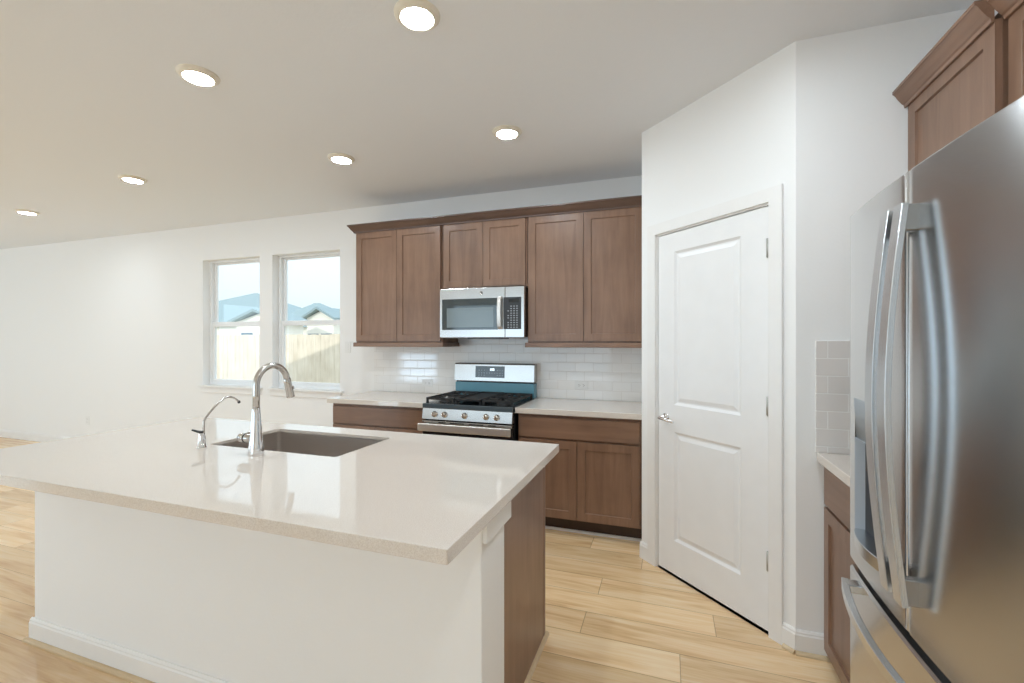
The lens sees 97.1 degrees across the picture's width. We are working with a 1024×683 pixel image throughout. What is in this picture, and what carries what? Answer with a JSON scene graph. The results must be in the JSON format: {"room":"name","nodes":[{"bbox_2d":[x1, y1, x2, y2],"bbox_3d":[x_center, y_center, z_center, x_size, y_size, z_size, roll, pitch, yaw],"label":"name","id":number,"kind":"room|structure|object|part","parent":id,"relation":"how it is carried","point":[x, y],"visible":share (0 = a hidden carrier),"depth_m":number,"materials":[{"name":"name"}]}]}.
{"room":"kitchen","nodes":[
{"label":"kitchen","id":0,"kind":"room"},
{"bbox_2d":[0,175,641,436],"bbox_3d":[-3.307,0.022,5.315,12.580,2.775,0.170,0,0,19],"label":"wall","id":1,"kind":"structure","parent":0,"point":[114,331],"depth_m":5.61,"materials":[{"name":"white paint"}]},
{"bbox_2d":[0,430,70,441],"bbox_3d":[-5.261,1.357,5.891,8.210,0.105,0.014,0,0,19],"label":"baseboard","id":2,"kind":"structure","parent":1,"relation":"attached to","point":[3,433],"depth_m":6.44,"materials":[{"name":"white paint"}]},
{"bbox_2d":[198,258,262,394],"bbox_3d":[-3.221,-0.180,5.257,0.970,1.555,0.182,0,0,19],"label":"window","id":3,"kind":"structure","parent":1,"relation":"in","point":[232,386],"depth_m":5.39,"materials":[{"name":"white plastic"}]},
{"bbox_3d":[-3.230,0.524,5.231,0.970,0.021,0.127,0,0,19],"label":"sill","id":4,"kind":"part","parent":3,"relation":"part of","materials":[{"name":"white paint"}]},
{"bbox_3d":[-3.206,0.124,5.300,0.812,0.713,0.028,0,0,19],"label":"sash","id":5,"kind":"part","parent":3,"relation":"part of","materials":[{"name":"white plastic"}]},
{"bbox_3d":[-3.197,-0.559,5.328,0.812,0.754,0.028,0,0,19],"label":"sash","id":6,"kind":"part","parent":3,"relation":"part of","materials":[{"name":"clear glass"}]},
{"bbox_2d":[267,251,342,397],"bbox_3d":[-2.200,-0.180,4.905,1.000,1.555,0.182,0,0,19],"label":"window","id":7,"kind":"structure","parent":1,"relation":"in","point":[301,389],"depth_m":4.98,"materials":[{"name":"white plastic"}]},
{"bbox_3d":[-2.209,0.524,4.879,1.000,0.021,0.127,0,0,19],"label":"sill","id":8,"kind":"part","parent":7,"relation":"part of","materials":[{"name":"white paint"}]},
{"bbox_3d":[-2.186,0.124,4.948,0.842,0.713,0.028,0,0,19],"label":"sash","id":9,"kind":"part","parent":7,"relation":"part of","materials":[{"name":"white plastic"}]},
{"bbox_3d":[-2.176,-0.559,4.976,0.842,0.754,0.028,0,0,19],"label":"sash","id":10,"kind":"part","parent":7,"relation":"part of","materials":[{"name":"clear glass"}]},
{"bbox_2d":[353,225,458,346],"bbox_3d":[-0.988,-0.491,4.242,0.940,1.078,0.344,0,0,19],"label":"upper cabinet","id":11,"kind":"object","parent":1,"relation":"attached to","point":[399,272],"visible":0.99,"depth_m":4.08,"materials":[{"name":"brown wood"}]},
{"bbox_3d":[-1.249,-0.507,4.170,0.438,1.010,0.021,0,0,19],"label":"cabinet door","id":12,"kind":"part","parent":11,"relation":"part of","materials":[{"name":"brown wood"}]},
{"bbox_3d":[-0.988,0.029,4.242,0.940,0.038,0.344,0,0,19],"label":"light rail","id":13,"kind":"part","parent":11,"relation":"part of","materials":[{"name":"brown wood"}]},
{"bbox_3d":[-0.830,-0.507,4.026,0.438,1.010,0.021,0,0,19],"label":"cabinet door","id":14,"kind":"part","parent":11,"relation":"part of","materials":[{"name":"brown wood"}]},
{"bbox_2d":[347,195,641,233],"bbox_3d":[-0.216,-1.048,3.953,2.660,0.070,0.387,0,0,19],"label":"crown molding","id":15,"kind":"structure","parent":11,"relation":"attached to","point":[630,201],"depth_m":3.72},
{"bbox_2d":[443,217,527,288],"bbox_3d":[-0.191,-0.741,3.971,0.772,0.578,0.334,0,0,19],"label":"upper cabinet","id":16,"kind":"object","parent":1,"relation":"attached to","point":[494,253],"visible":0.88,"depth_m":3.81,"materials":[{"name":"brown wood"}]},
{"bbox_3d":[-0.419,-0.738,3.884,0.371,0.548,0.021,0,0,19],"label":"door","id":17,"kind":"part","parent":16,"relation":"part of","materials":[{"name":"brown wood"}]},
{"bbox_2d":[440,286,527,338],"bbox_3d":[-0.203,-0.234,3.909,0.758,0.424,0.439,0,0,19],"label":"microwave","id":18,"kind":"object","parent":16,"relation":"attached to","point":[488,312],"visible":0.99,"depth_m":3.74,"materials":[{"name":"silver metal"}]},
{"bbox_3d":[-0.101,-0.233,3.667,0.030,0.266,0.049,0,0,19],"label":"door handle","id":19,"kind":"part","parent":18,"relation":"part of","materials":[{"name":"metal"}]},
{"bbox_3d":[0.027,-0.239,3.663,0.163,0.414,0.032,0,0,19],"label":"control panel","id":20,"kind":"part","parent":18,"relation":"part of","materials":[{"name":"metal"}]},
{"bbox_3d":[-0.065,-0.738,3.761,0.371,0.548,0.021,0,0,19],"label":"door","id":21,"kind":"part","parent":16,"relation":"part of","materials":[{"name":"brown wood"}]},
{"bbox_2d":[374,337,641,401],"bbox_3d":[-0.142,0.133,4.128,2.638,0.725,0.008,0,0,19],"label":"backsplash","id":22,"kind":"structure","parent":1,"relation":"attached to","point":[612,374],"depth_m":4.02,"materials":[{"name":"tile"}]},
{"bbox_2d":[422,379,432,386],"bbox_3d":[-0.815,0.400,4.352,0.115,0.070,0.007,0,0,19],"label":"power outlet","id":23,"kind":"object","parent":22,"relation":"attached to","point":[425,382],"visible":1,"depth_m":4.35,"materials":[{"name":"white plastic"}]},
{"bbox_2d":[575,381,587,389],"bbox_3d":[0.594,0.375,3.866,0.115,0.070,0.007,0,0,19],"label":"power outlet","id":24,"kind":"object","parent":22,"relation":"attached to","point":[578,384],"visible":1,"depth_m":3.86,"materials":[{"name":"white plastic"}]},
{"bbox_2d":[525,207,641,347],"bbox_3d":[0.604,-0.491,3.692,0.939,1.078,0.342,0,0,19],"label":"upper cabinet","id":25,"kind":"object","parent":1,"relation":"attached to","point":[585,268],"visible":0.8,"depth_m":3.52,"materials":[{"name":"brown wood"}]},
{"bbox_3d":[0.350,-0.507,3.618,0.446,1.010,0.021,0,0,19],"label":"cabinet door","id":26,"kind":"part","parent":25,"relation":"part of","materials":[{"name":"brown wood"}]},
{"bbox_3d":[0.603,0.029,3.688,0.939,0.038,0.334,0,0,19],"label":"light rail","id":27,"kind":"part","parent":25,"relation":"part of","materials":[{"name":"brown wood"}]},
{"bbox_3d":[0.775,-0.507,3.472,0.446,1.010,0.021,0,0,19],"label":"cabinet door","id":28,"kind":"part","parent":25,"relation":"part of","materials":[{"name":"brown wood"}]},
{"bbox_2d":[0,437,840,682],"bbox_3d":[-4.699,1.470,1.283,12.680,0.120,8.760,0,0,19],"label":"floor","id":29,"kind":"structure","parent":0,"point":[612,615],"depth_m":2.21,"materials":[{"name":"brown wood"}]},
{"bbox_2d":[22,467,548,682],"bbox_3d":[-1.046,0.962,2.144,2.353,0.896,0.860,0,0,19],"label":"kitchen island","id":30,"kind":"object","parent":29,"relation":"on","point":[129,594],"visible":0.55,"depth_m":1.72,"materials":[{"name":"white paint"}]},
{"bbox_3d":[-1.146,1.357,1.856,2.321,0.105,0.219,0,0,19],"label":"baseboard","id":31,"kind":"part","parent":30,"relation":"part of","materials":[{"name":"white paint"}]},
{"bbox_2d":[0,417,558,564],"bbox_3d":[-1.108,0.515,2.026,2.423,0.038,1.171,0,0,19],"label":"island countertop","id":32,"kind":"structure","parent":30,"relation":"on","point":[423,497],"depth_m":1.65,"materials":[{"name":"beige stone"}]},
{"bbox_2d":[191,396,240,448],"bbox_3d":[-1.429,0.383,2.197,0.057,0.226,0.223,0,0,19],"label":"water tap","id":33,"kind":"object","parent":32,"relation":"on","point":[201,437],"visible":1,"depth_m":2.11,"materials":[{"name":"silver metal"}]},
{"bbox_2d":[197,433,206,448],"bbox_3d":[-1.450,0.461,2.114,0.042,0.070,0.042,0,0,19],"label":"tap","id":34,"kind":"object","parent":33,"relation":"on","point":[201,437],"depth_m":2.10,"materials":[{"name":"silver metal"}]},
{"bbox_3d":[-1.415,0.350,2.202,0.010,0.160,0.188,0,0,19],"label":"spout","id":35,"kind":"part","parent":33,"relation":"part of","materials":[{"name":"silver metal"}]},
{"bbox_2d":[237,362,294,455],"bbox_3d":[-1.126,0.296,2.082,0.128,0.400,0.242,0,0,19],"label":"kitchen faucet","id":36,"kind":"object","parent":32,"relation":"on","point":[254,437],"visible":1,"depth_m":1.98,"materials":[{"name":"silver metal"}]},
{"bbox_3d":[-1.179,0.428,2.006,0.078,0.041,0.041,0,0,19],"label":"handle","id":37,"kind":"part","parent":36,"relation":"part of","materials":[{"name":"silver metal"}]},
{"bbox_2d":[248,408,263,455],"bbox_3d":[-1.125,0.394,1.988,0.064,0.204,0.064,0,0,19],"label":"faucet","id":38,"kind":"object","parent":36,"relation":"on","point":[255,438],"depth_m":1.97,"materials":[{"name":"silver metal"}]},
{"bbox_3d":[-1.097,0.196,2.068,0.028,0.200,0.198,0,0,19],"label":"spout","id":39,"kind":"part","parent":36,"relation":"part of","materials":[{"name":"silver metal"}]},
{"bbox_2d":[220,432,383,456],"bbox_3d":[-1.042,0.638,2.256,0.804,0.246,0.471,0,0,19],"label":"sink","id":40,"kind":"object","parent":32,"relation":"in","point":[300,443],"visible":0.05,"depth_m":2.49,"materials":[{"name":"metal"}]},
{"bbox_3d":[-1.046,1.402,2.144,2.353,0.016,0.860,0,0,19],"label":"shoe molding","id":41,"kind":"part","parent":30,"relation":"part of","materials":[{"name":"brown wood"}]},
{"bbox_3d":[0.048,0.962,1.868,0.016,0.896,0.583,0,0,19],"label":"panel","id":42,"kind":"part","parent":30,"relation":"part of","materials":[{"name":"brown wood"}]},
{"bbox_2d":[333,403,423,433],"bbox_3d":[-1.044,0.974,4.103,0.919,0.873,0.624,0,0,19],"label":"base cabinet","id":43,"kind":"object","parent":29,"relation":"on","point":[354,416],"visible":0.21,"depth_m":3.81,"materials":[{"name":"brown wood"}]},
{"bbox_3d":[-1.355,1.006,3.891,0.442,0.565,0.020,0,0,19],"label":"cabinet door","id":44,"kind":"part","parent":43,"relation":"part of","materials":[{"name":"brown wood"}]},
{"bbox_2d":[327,391,447,407],"bbox_3d":[-1.058,0.515,4.095,0.957,0.040,0.652,0,0,19],"label":"countertop","id":45,"kind":"structure","parent":43,"relation":"on","point":[379,398],"depth_m":3.92,"materials":[{"name":"beige stone"}]},
{"bbox_3d":[-0.934,1.006,3.746,0.442,0.565,0.020,0,0,19],"label":"cabinet door","id":46,"kind":"part","parent":43,"relation":"part of","materials":[{"name":"brown wood"}]},
{"bbox_2d":[418,362,536,440],"bbox_3d":[-0.257,0.803,3.757,0.770,1.214,0.735,0,0,19],"label":"gas range","id":47,"kind":"object","parent":29,"relation":"on","point":[485,399],"visible":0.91,"depth_m":3.58,"materials":[{"name":"silver metal"}]},
{"bbox_3d":[-0.371,0.572,3.462,0.048,0.048,0.042,0,0,19],"label":"knob","id":48,"kind":"part","parent":47,"relation":"part of","materials":[{"name":"metal"}]},
{"bbox_3d":[-0.366,0.668,3.444,0.770,0.060,0.072,0,0,19],"label":"door handle","id":49,"kind":"part","parent":47,"relation":"part of","materials":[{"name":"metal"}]},
{"bbox_3d":[-0.348,0.570,3.493,0.756,0.088,0.056,0,0,19],"label":"control panel","id":50,"kind":"part","parent":47,"relation":"part of","materials":[{"name":"metal"}]},
{"bbox_3d":[-0.348,0.916,3.496,0.754,0.577,0.046,0,0,19],"label":"oven door","id":51,"kind":"part","parent":47,"relation":"part of","materials":[{"name":"silver metal"}]},
{"bbox_2d":[429,397,533,409],"bbox_3d":[-0.256,0.501,3.762,0.762,0.018,0.575,0,0,19],"label":"cooktop","id":52,"kind":"object","parent":47,"relation":"in","point":[436,404],"depth_m":3.53,"materials":[{"name":"black metal"}]},
{"bbox_3d":[-0.203,0.572,3.404,0.048,0.048,0.042,0,0,19],"label":"knob","id":53,"kind":"part","parent":47,"relation":"part of","materials":[{"name":"metal"}]},
{"bbox_3d":[-0.120,0.572,3.375,0.048,0.048,0.042,0,0,19],"label":"knob","id":54,"kind":"part","parent":47,"relation":"part of","materials":[{"name":"metal"}]},
{"bbox_2d":[518,413,641,538],"bbox_3d":[0.571,0.974,3.546,0.905,0.873,0.624,0,0,19],"label":"base cabinet","id":55,"kind":"object","parent":29,"relation":"on","point":[593,483],"visible":0.72,"depth_m":3.23,"materials":[{"name":"brown wood"}]},
{"bbox_3d":[0.263,1.006,3.333,0.434,0.565,0.020,0,0,19],"label":"cabinet door","id":56,"kind":"part","parent":55,"relation":"part of","materials":[{"name":"brown wood"}]},
{"bbox_2d":[515,398,641,419],"bbox_3d":[0.562,0.515,3.536,0.919,0.040,0.652,0,0,19],"label":"countertop","id":57,"kind":"structure","parent":55,"relation":"on","point":[544,406],"depth_m":3.35,"materials":[{"name":"beige stone"}]},
{"bbox_3d":[0.470,0.634,3.261,0.873,0.148,0.020,0,0,19],"label":"drawer","id":58,"kind":"part","parent":55,"relation":"part of","materials":[{"name":"brown wood"}]},
{"bbox_3d":[0.677,1.006,3.189,0.434,0.565,0.020,0,0,19],"label":"cabinet door","id":59,"kind":"part","parent":55,"relation":"part of","materials":[{"name":"brown wood"}]},
{"bbox_2d":[545,526,641,541],"bbox_3d":[-0.315,1.402,3.610,2.620,0.016,0.016,0,0,19],"label":"trim","id":60,"kind":"structure","parent":29,"relation":"on","point":[546,527],"depth_m":3.29,"materials":[{"name":"white paint"}]},
{"bbox_2d":[824,467,855,682],"bbox_3d":[1.591,0.974,1.650,0.622,0.873,0.558,0,0,19],"label":"base cabinet","id":61,"kind":"object","parent":29,"relation":"on","point":[838,560],"visible":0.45,"depth_m":1.88,"materials":[{"name":"brown wood"}]},
{"bbox_2d":[817,452,849,486],"bbox_3d":[1.579,0.515,1.652,0.652,0.040,0.554,0,0,19],"label":"countertop","id":62,"kind":"structure","parent":61,"relation":"on","point":[838,465],"depth_m":1.85,"materials":[{"name":"beige stone"}]},
{"bbox_3d":[1.307,0.637,1.749,0.020,0.166,0.540,0,0,19],"label":"drawer","id":63,"kind":"part","parent":61,"relation":"part of","materials":[{"name":"brown wood"}]},
{"bbox_2d":[841,96,1023,682],"bbox_3d":[1.220,0.507,0.930,0.801,1.806,0.835,0,0,19],"label":"refrigerator","id":64,"kind":"object","parent":29,"relation":"on","point":[933,592],"visible":1,"depth_m":0.92,"materials":[{"name":"grey metal"}]},
{"bbox_3d":[1.015,0.229,1.255,0.049,0.122,0.237,0,0,22],"label":"dispenser panel","id":65,"kind":"part","parent":64,"relation":"part of","materials":[{"name":"grey plastic"}]},
{"bbox_3d":[0.881,0.725,1.034,0.092,0.030,0.696,0,0,19],"label":"handle","id":66,"kind":"part","parent":64,"relation":"part of","materials":[{"name":"metal"}]},
{"bbox_3d":[0.881,0.141,1.084,0.045,0.896,0.042,0,0,19],"label":"handle","id":67,"kind":"part","parent":64,"relation":"part of","materials":[{"name":"metal"}]},
{"bbox_3d":[1.014,0.140,1.228,0.073,1.071,0.407,0,0,19],"label":"door","id":68,"kind":"part","parent":64,"relation":"part of","materials":[{"name":"metal"}]},
{"bbox_3d":[0.859,0.141,1.020,0.045,0.896,0.042,0,0,19],"label":"handle","id":69,"kind":"part","parent":64,"relation":"part of","materials":[{"name":"metal"}]},
{"bbox_3d":[0.945,1.014,1.025,0.073,0.629,0.835,0,0,19],"label":"freezer drawer","id":70,"kind":"part","parent":64,"relation":"part of","materials":[{"name":"metal"}]},
{"bbox_3d":[0.888,-0.276,1.011,0.034,0.060,0.024,0,0,19],"label":"handle mount","id":71,"kind":"part","parent":64,"relation":"part of","materials":[{"name":"metal"}]},
{"bbox_3d":[0.888,0.558,1.011,0.034,0.060,0.024,0,0,19],"label":"handle mount","id":72,"kind":"part","parent":64,"relation":"part of","materials":[{"name":"metal"}]},
{"bbox_3d":[0.877,0.140,0.830,0.073,1.071,0.422,0,0,19],"label":"door","id":73,"kind":"part","parent":64,"relation":"part of","materials":[{"name":"metal"}]},
{"bbox_2d":[0,0,977,248],"bbox_3d":[-4.699,-1.425,1.283,12.680,0.120,8.760,0,0,19],"label":"ceiling","id":74,"kind":"structure","parent":0,"point":[92,93],"depth_m":2.47,"materials":[{"name":"white paint"}]},
{"bbox_2d":[14,209,39,215],"bbox_3d":[-5.098,-1.355,4.753,0.192,0.021,0.192,0,0,19],"label":"recessed light","id":75,"kind":"object","parent":74,"relation":"in","point":[21,211],"visible":1,"depth_m":4.72,"materials":[{"name":"white"}]},
{"bbox_2d":[118,174,147,183],"bbox_3d":[-3.178,-1.355,3.789,0.192,0.021,0.192,0,0,19],"label":"recessed light","id":76,"kind":"object","parent":74,"relation":"in","point":[127,178],"visible":1,"depth_m":3.76,"materials":[{"name":"white"}]},
{"bbox_2d":[175,64,220,86],"bbox_3d":[-1.607,-1.355,2.316,0.192,0.021,0.192,0,0,19],"label":"recessed light","id":77,"kind":"object","parent":74,"relation":"in","point":[193,74],"visible":1,"depth_m":2.29,"materials":[{"name":"white"}]},
{"bbox_2d":[327,153,354,164],"bbox_3d":[-1.270,-1.355,3.363,0.192,0.021,0.192,0,0,19],"label":"recessed light","id":78,"kind":"object","parent":74,"relation":"in","point":[339,158],"visible":1,"depth_m":3.33,"materials":[{"name":"white"}]},
{"bbox_2d":[393,0,439,31],"bbox_3d":[-0.396,-1.355,1.887,0.192,0.021,0.192,0,0,19],"label":"recessed light","id":79,"kind":"object","parent":74,"relation":"in","point":[415,15],"visible":1,"depth_m":1.86,"materials":[{"name":"white"}]},
{"bbox_2d":[492,125,521,139],"bbox_3d":[-0.032,-1.355,2.941,0.192,0.021,0.192,0,0,19],"label":"recessed light","id":80,"kind":"object","parent":74,"relation":"in","point":[504,132],"visible":1,"depth_m":2.91,"materials":[{"name":"white"}]},
{"bbox_2d":[642,41,795,633],"bbox_3d":[1.119,0.022,2.530,0.110,2.775,1.006,0,0,-26],"label":"wall","id":81,"kind":"structure","parent":0,"point":[738,139],"depth_m":2.32,"materials":[{"name":"white paint"}]},
{"bbox_2d":[657,206,767,630],"bbox_3d":[1.066,0.371,2.494,0.095,2.049,0.731,0,0,-26],"label":"door","id":82,"kind":"structure","parent":81,"relation":"in","point":[713,416],"depth_m":2.44,"materials":[{"name":"white paint"}]},
{"bbox_3d":[0.934,0.465,2.724,0.060,0.054,0.132,0,0,-26],"label":"handle","id":83,"kind":"part","parent":82,"relation":"part of","materials":[{"name":"silver metal"}]},
{"bbox_2d":[647,184,783,644],"bbox_3d":[1.115,0.339,2.521,0.125,2.142,0.881,0,0,-26],"label":"trim","id":84,"kind":"structure","parent":81,"relation":"attached to","point":[772,197],"depth_m":2.15,"materials":[{"name":"white paint"}]},
{"bbox_2d":[640,541,796,649],"bbox_3d":[1.063,1.357,2.503,0.014,0.105,1.018,0,0,-26],"label":"baseboard","id":85,"kind":"structure","parent":81,"relation":"attached to","point":[788,632],"depth_m":2.08,"materials":[{"name":"white paint"}]},
{"bbox_2d":[796,9,997,633],"bbox_3d":[1.653,0.022,1.986,0.731,2.775,0.108,0,0,19],"label":"wall","id":86,"kind":"structure","parent":0,"point":[852,131],"depth_m":2.01,"materials":[{"name":"white paint"}]},
{"bbox_2d":[782,643,830,662],"bbox_3d":[1.328,1.402,2.022,0.210,0.016,0.046,0,0,30],"label":"trim","id":87,"kind":"structure","parent":86,"relation":"attached to","point":[784,646],"depth_m":2.02,"materials":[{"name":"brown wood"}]},
{"bbox_2d":[795,629,826,655],"bbox_3d":[1.357,1.357,2.023,0.154,0.105,0.014,0,0,19],"label":"baseboard","id":88,"kind":"structure","parent":86,"relation":"attached to","point":[806,641],"depth_m":2.02,"materials":[{"name":"white paint"}]},
{"bbox_2d":[816,341,849,453],"bbox_3d":[1.670,0.245,1.918,0.654,0.499,0.008,0,0,19],"label":"backsplash","id":89,"kind":"structure","parent":86,"relation":"attached to","point":[832,357],"depth_m":2.00,"materials":[{"name":"tile"}]},
{"bbox_3d":[1.176,0.022,-0.745,0.150,2.775,8.660,0,0,19],"label":"wall","id":90,"kind":"structure","parent":0,"visible":0},
{"bbox_2d":[892,0,1007,170],"bbox_3d":[1.714,-0.528,1.616,0.369,1.077,0.548,0,0,19],"label":"upper cabinet","id":91,"kind":"object","parent":90,"relation":"attached to","point":[961,82],"visible":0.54,"depth_m":1.57,"materials":[{"name":"brown wood"}]},
{"bbox_3d":[1.562,-1.030,1.668,0.049,0.074,0.548,0,0,19],"label":"crown molding","id":92,"kind":"part","parent":91,"relation":"part of","materials":[{"name":"brown wood"}]},
{"bbox_2d":[987,0,1023,104],"bbox_3d":[1.486,-0.753,0.911,0.339,0.627,0.932,0,0,19],"label":"upper cabinet","id":93,"kind":"object","parent":90,"relation":"attached to","point":[1012,10],"visible":0.54,"depth_m":1.36,"materials":[{"name":"brown wood"}]},
{"bbox_3d":[1.349,-1.030,0.958,0.049,0.074,0.932,0,0,19],"label":"crown molding","id":94,"kind":"part","parent":93,"relation":"part of","materials":[{"name":"brown wood"}]},
{"bbox_3d":[1.460,-0.727,1.170,0.020,0.550,0.454,0,0,19],"label":"cabinet door","id":95,"kind":"part","parent":93,"relation":"part of","materials":[{"name":"brown wood"}]},
{"label":"outside","id":96,"kind":"structure","parent":0,"visible":0},
{"bbox_3d":[-13.160,1.760,38.500,90.000,0.200,55.800,0,0,19],"label":"ground","id":97,"kind":"structure","parent":96,"visible":0},
{"bbox_2d":[217,293,300,334],"bbox_3d":[-36.356,-2.190,58.035,31.900,7.700,12.900,0,0,19],"label":"neighbor house","id":98,"kind":"structure","parent":97,"relation":"on","point":[230,308],"depth_m":53.60,"materials":[{"name":"white"}]},
{"bbox_2d":[227,309,306,334],"bbox_3d":[-16.654,-0.255,31.136,4.600,3.830,2.800,0,0,19],"label":"neighbor house","id":99,"kind":"structure","parent":97,"relation":"on","point":[253,314],"depth_m":30.43,"materials":[{"name":"white"}]},
{"bbox_2d":[217,334,339,382],"bbox_3d":[-5.984,0.740,11.614,13.109,1.841,0.058,0,0,19],"label":"wooden fence","id":100,"kind":"object","parent":97,"relation":"on","point":[313,357],"visible":0.16,"depth_m":11.42,"materials":[{"name":"brown wood"}]},
{"bbox_2d":[291,303,329,334],"bbox_3d":[-17.688,-0.915,41.014,9.700,5.150,4.900,0,0,19],"label":"neighbor house","id":101,"kind":"structure","parent":97,"relation":"on","point":[300,312],"depth_m":40.52,"materials":[{"name":"white"}]},
{"bbox_2d":[301,307,339,334],"bbox_3d":[-14.240,-0.480,35.064,3.300,4.280,2.600,0,0,19],"label":"neighbor house","id":102,"kind":"structure","parent":97,"relation":"on","point":[317,313],"depth_m":34.20,"materials":[{"name":"white"}]}
]}

